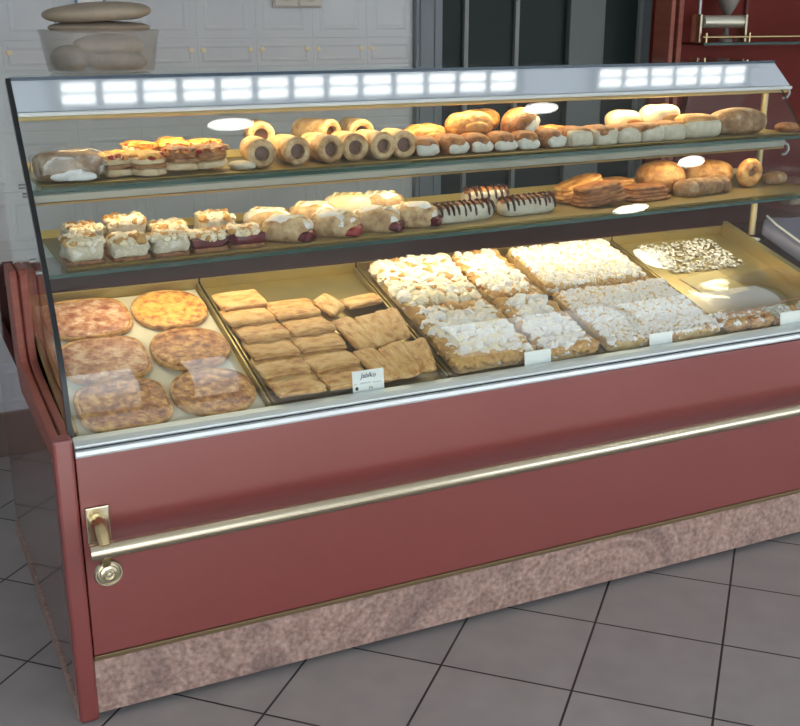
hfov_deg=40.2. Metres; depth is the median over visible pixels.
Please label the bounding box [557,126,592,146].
roll
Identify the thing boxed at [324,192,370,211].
pastry
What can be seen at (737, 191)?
shelf
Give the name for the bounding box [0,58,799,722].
display case
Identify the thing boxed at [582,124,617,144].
roll
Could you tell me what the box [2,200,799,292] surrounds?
countertop
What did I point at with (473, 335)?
cake
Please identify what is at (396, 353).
pastry
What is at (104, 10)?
loaf
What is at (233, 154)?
display tray
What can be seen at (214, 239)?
cake square
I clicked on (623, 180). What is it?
slice
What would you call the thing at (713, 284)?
card
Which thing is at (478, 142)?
bun
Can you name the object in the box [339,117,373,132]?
pastry
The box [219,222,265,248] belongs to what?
cake square
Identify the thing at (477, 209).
eclair
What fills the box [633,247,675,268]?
sugar patch
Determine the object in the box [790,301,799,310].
cake slice
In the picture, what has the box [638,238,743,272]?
crumbs
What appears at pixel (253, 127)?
pastry
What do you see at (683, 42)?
glass shelf
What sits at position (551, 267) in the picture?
cake
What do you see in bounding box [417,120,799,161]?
glass shelf
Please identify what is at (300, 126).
pastry
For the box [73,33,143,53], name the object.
bread roll
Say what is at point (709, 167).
roll
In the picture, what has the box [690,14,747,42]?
holder
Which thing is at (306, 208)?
pastry
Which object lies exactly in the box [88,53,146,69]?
bread roll
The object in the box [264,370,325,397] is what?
pastry
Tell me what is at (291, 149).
pastry
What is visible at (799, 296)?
plastic sheet
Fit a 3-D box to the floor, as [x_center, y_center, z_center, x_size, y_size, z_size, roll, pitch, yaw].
[1.947,0.843,2.584,9.200,0.050,6.980,-8,19,-24]
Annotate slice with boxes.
[98,149,132,177]
[119,140,158,150]
[128,149,167,176]
[155,136,189,150]
[160,144,198,170]
[185,138,222,146]
[193,142,229,168]
[553,173,602,202]
[570,180,628,207]
[602,176,634,184]
[623,182,670,201]
[713,310,748,332]
[739,308,774,328]
[761,304,791,325]
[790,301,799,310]
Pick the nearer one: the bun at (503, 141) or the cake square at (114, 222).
the cake square at (114, 222)
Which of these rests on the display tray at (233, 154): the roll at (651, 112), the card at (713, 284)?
the roll at (651, 112)
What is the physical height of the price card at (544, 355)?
0.040 m
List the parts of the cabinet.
upright rod, gallery rail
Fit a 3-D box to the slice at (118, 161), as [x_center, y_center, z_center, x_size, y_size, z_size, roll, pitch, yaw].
[-0.688,-0.482,2.636,0.094,0.060,0.100,-11,21,-30]
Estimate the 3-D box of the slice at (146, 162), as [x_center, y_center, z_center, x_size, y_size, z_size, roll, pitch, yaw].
[-0.612,-0.486,2.648,0.096,0.060,0.102,-7,19,-19]
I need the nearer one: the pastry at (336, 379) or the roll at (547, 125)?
the pastry at (336, 379)
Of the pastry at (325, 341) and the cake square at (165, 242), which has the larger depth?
the pastry at (325, 341)
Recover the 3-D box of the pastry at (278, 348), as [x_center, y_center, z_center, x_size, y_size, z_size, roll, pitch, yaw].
[-0.327,-0.038,2.762,0.127,0.028,0.122,-8,19,-23]
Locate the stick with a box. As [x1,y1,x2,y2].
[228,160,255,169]
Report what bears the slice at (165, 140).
on the display tray at (233, 154)
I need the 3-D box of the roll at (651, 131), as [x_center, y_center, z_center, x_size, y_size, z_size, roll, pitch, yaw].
[0.733,-0.694,3.269,0.088,0.054,0.105,-8,19,-23]
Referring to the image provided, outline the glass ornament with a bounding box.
[718,0,739,41]
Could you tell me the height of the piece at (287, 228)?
0.064 m
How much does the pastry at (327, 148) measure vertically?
0.073 m
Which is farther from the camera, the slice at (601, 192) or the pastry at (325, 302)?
the slice at (601, 192)
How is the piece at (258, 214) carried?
on the shelf at (737, 191)
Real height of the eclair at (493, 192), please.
0.056 m
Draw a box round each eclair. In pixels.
[433,197,495,223]
[461,183,508,205]
[497,191,555,215]
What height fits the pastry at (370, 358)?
0.052 m
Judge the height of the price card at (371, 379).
0.054 m
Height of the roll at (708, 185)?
0.050 m
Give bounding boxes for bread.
[762,171,786,184]
[774,122,799,131]
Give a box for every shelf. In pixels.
[41,168,799,270]
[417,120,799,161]
[681,40,799,44]
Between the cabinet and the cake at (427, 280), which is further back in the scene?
the cabinet
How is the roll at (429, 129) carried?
on the display tray at (233, 154)
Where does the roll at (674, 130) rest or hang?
on the display tray at (233, 154)
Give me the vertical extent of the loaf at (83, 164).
0.078 m
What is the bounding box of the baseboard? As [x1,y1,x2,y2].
[0,412,8,456]
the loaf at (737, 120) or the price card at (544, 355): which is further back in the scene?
the loaf at (737, 120)
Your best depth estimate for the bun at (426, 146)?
2.92 m
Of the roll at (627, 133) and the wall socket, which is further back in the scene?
the wall socket
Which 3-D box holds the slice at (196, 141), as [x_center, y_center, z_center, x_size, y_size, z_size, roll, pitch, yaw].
[-0.510,-0.548,2.806,0.095,0.063,0.092,15,23,39]
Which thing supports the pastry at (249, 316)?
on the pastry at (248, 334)
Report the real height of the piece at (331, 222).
0.064 m
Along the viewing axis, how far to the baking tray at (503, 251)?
3.43 m
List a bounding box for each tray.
[27,129,799,187]
[52,279,270,436]
[200,263,447,405]
[356,251,600,377]
[494,237,729,353]
[611,221,799,332]
[761,215,799,260]
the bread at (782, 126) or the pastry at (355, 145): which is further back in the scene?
the bread at (782, 126)
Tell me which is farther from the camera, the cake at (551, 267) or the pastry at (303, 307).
the cake at (551, 267)
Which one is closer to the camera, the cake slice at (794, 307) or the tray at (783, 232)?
the cake slice at (794, 307)
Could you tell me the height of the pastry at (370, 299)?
0.026 m
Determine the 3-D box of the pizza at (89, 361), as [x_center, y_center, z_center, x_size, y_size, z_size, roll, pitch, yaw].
[-0.718,-0.009,2.656,0.214,0.063,0.194,-9,20,-26]
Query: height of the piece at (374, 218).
0.064 m
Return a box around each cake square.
[58,232,105,266]
[60,220,106,252]
[101,211,146,235]
[105,230,150,261]
[146,217,188,232]
[147,227,189,257]
[185,226,228,252]
[193,208,235,228]
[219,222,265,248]
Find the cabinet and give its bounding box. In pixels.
[642,0,799,177]
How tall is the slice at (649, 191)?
0.042 m
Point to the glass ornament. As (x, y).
(727, 6)
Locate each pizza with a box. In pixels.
[54,298,132,340]
[61,336,152,384]
[73,378,173,432]
[130,290,207,329]
[149,327,230,370]
[169,367,256,416]
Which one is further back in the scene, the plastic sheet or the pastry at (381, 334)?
the plastic sheet
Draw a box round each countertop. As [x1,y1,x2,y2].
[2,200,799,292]
[735,196,799,267]
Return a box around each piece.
[243,206,290,226]
[262,213,316,242]
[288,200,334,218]
[310,209,362,236]
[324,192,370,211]
[353,205,404,232]
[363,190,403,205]
[392,201,442,227]
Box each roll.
[50,45,87,70]
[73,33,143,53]
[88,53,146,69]
[404,123,446,136]
[445,110,492,134]
[467,108,499,128]
[537,124,561,128]
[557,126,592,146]
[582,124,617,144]
[604,110,640,124]
[606,123,641,143]
[630,122,664,141]
[639,104,679,121]
[655,120,685,140]
[673,175,731,196]
[683,159,733,179]
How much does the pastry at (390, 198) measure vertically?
0.064 m
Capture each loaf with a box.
[28,145,107,183]
[41,1,150,22]
[47,21,149,32]
[673,113,720,137]
[711,107,766,134]
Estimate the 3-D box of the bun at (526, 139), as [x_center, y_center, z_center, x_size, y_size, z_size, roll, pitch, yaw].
[0.350,-0.634,3.098,0.079,0.052,0.107,-4,18,-12]
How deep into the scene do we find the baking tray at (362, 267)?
2.97 m
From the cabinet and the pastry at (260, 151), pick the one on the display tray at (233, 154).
the pastry at (260, 151)
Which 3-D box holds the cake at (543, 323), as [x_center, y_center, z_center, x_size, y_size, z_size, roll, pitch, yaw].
[0.397,-0.106,3.025,0.185,0.124,0.311,-8,19,-24]
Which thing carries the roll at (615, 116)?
on the display tray at (233, 154)
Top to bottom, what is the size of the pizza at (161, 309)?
0.063 m
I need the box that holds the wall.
[0,0,412,412]
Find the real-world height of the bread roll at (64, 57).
0.061 m
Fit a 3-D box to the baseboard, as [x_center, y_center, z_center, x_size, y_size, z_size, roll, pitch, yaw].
[-1.698,0.298,3.935,3.884,0.170,0.016,-8,19,-24]
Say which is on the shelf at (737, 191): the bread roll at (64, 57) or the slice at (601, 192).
the slice at (601, 192)
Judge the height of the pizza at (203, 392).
0.062 m
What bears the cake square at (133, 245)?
on the shelf at (737, 191)
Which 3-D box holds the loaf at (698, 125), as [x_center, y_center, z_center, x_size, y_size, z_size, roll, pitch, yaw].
[0.906,-0.729,3.352,0.151,0.068,0.104,-9,20,-24]
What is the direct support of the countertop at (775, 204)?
on the floor
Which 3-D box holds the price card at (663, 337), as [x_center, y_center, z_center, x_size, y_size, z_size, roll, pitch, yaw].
[0.720,-0.065,3.018,0.078,0.038,0.006,-8,19,-24]
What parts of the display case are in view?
rail, glass, panel, panel, rail, handrail plate, handrail stem, glass, canopy lamp trim, sill rail, panel, handrail, post, glass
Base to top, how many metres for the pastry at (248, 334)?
0.030 m
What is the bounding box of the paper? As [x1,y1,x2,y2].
[60,290,264,435]
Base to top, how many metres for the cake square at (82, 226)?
0.074 m
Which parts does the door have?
frame moulding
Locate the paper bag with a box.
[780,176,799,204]
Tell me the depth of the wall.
4.03 m
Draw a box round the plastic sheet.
[726,296,799,315]
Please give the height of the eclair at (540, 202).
0.056 m
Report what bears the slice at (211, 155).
on the display tray at (233, 154)
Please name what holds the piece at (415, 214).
on the shelf at (737, 191)
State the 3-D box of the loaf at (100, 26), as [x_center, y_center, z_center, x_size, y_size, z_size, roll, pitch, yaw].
[-0.751,-0.839,2.728,0.251,0.029,0.174,-8,19,-24]
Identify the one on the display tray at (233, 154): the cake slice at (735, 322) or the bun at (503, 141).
the bun at (503, 141)
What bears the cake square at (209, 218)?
on the shelf at (737, 191)
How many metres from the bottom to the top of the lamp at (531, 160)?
0.053 m
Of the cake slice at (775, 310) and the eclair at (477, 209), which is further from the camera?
the cake slice at (775, 310)
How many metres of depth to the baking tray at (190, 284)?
2.91 m
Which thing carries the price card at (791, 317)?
on the display case
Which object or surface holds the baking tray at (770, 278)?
on the display case
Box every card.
[352,367,383,392]
[524,348,550,365]
[649,331,671,345]
[680,270,748,298]
[780,310,799,325]
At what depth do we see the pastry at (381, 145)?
2.88 m
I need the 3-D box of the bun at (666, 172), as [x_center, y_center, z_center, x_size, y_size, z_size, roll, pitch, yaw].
[0.796,-0.575,3.342,0.156,0.091,0.130,-9,20,-24]
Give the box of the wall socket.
[272,0,321,7]
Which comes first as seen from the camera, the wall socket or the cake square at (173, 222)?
the cake square at (173, 222)
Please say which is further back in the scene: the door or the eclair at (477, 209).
the door
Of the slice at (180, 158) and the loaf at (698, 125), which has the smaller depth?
the slice at (180, 158)
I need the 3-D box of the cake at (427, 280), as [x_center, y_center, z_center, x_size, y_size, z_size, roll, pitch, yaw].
[0.076,-0.232,3.156,0.284,0.116,0.284,-9,20,-25]
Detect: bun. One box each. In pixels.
[412,135,439,156]
[434,133,469,154]
[461,132,493,153]
[486,131,517,151]
[500,107,539,132]
[511,130,539,149]
[535,128,566,148]
[635,160,685,191]
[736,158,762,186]
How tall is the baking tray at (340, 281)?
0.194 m
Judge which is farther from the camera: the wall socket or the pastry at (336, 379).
the wall socket
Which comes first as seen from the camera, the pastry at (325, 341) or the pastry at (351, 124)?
the pastry at (325, 341)
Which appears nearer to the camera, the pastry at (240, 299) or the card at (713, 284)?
the pastry at (240, 299)
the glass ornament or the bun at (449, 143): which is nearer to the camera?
the bun at (449, 143)
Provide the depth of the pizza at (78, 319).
2.80 m
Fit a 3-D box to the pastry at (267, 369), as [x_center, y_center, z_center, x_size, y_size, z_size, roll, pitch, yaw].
[-0.296,0.006,2.697,0.129,0.029,0.122,-9,20,-25]
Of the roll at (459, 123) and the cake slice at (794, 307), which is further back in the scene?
the cake slice at (794, 307)
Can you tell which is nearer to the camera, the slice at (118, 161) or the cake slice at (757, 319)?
the slice at (118, 161)
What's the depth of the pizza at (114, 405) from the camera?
2.49 m
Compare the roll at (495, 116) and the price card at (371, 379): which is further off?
the roll at (495, 116)
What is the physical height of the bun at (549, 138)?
0.053 m
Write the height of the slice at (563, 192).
0.074 m
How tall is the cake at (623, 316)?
0.117 m
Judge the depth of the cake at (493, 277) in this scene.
3.21 m
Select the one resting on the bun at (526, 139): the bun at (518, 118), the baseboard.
the bun at (518, 118)
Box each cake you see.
[368,253,481,312]
[404,298,535,373]
[451,248,541,304]
[493,290,599,360]
[505,239,645,295]
[552,278,723,350]
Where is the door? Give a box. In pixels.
[412,0,652,196]
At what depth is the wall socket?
4.07 m
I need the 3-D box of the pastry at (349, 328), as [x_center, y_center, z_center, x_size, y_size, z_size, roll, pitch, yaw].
[-0.119,-0.077,2.868,0.072,0.053,0.153,-12,21,-32]
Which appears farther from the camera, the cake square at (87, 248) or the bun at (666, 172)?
the bun at (666, 172)
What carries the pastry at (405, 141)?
on the display tray at (233, 154)
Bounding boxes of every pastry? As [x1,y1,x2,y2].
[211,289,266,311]
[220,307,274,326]
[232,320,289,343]
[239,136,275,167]
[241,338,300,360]
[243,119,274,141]
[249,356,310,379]
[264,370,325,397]
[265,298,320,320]
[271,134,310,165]
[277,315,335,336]
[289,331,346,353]
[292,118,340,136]
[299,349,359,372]
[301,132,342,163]
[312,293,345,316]
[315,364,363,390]
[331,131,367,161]
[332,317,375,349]
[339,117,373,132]
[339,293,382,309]
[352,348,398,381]
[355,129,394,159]
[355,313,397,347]
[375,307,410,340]
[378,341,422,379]
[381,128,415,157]
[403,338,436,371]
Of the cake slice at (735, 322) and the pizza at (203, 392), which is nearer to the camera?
the pizza at (203, 392)
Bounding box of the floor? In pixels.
[0,456,799,725]
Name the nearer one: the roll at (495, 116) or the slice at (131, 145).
the slice at (131, 145)
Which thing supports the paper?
in the baking tray at (190, 284)
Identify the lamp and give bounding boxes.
[34,140,789,205]
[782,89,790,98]
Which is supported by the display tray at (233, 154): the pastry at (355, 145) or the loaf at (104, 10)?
the pastry at (355, 145)
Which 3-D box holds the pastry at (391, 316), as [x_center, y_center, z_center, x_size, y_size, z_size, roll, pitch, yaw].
[-0.023,-0.103,2.915,0.071,0.058,0.153,-5,18,-15]
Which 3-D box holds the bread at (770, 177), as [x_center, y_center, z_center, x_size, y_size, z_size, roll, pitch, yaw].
[1.194,-0.592,3.485,0.090,0.040,0.071,-17,24,-40]
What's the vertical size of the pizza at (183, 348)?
0.062 m

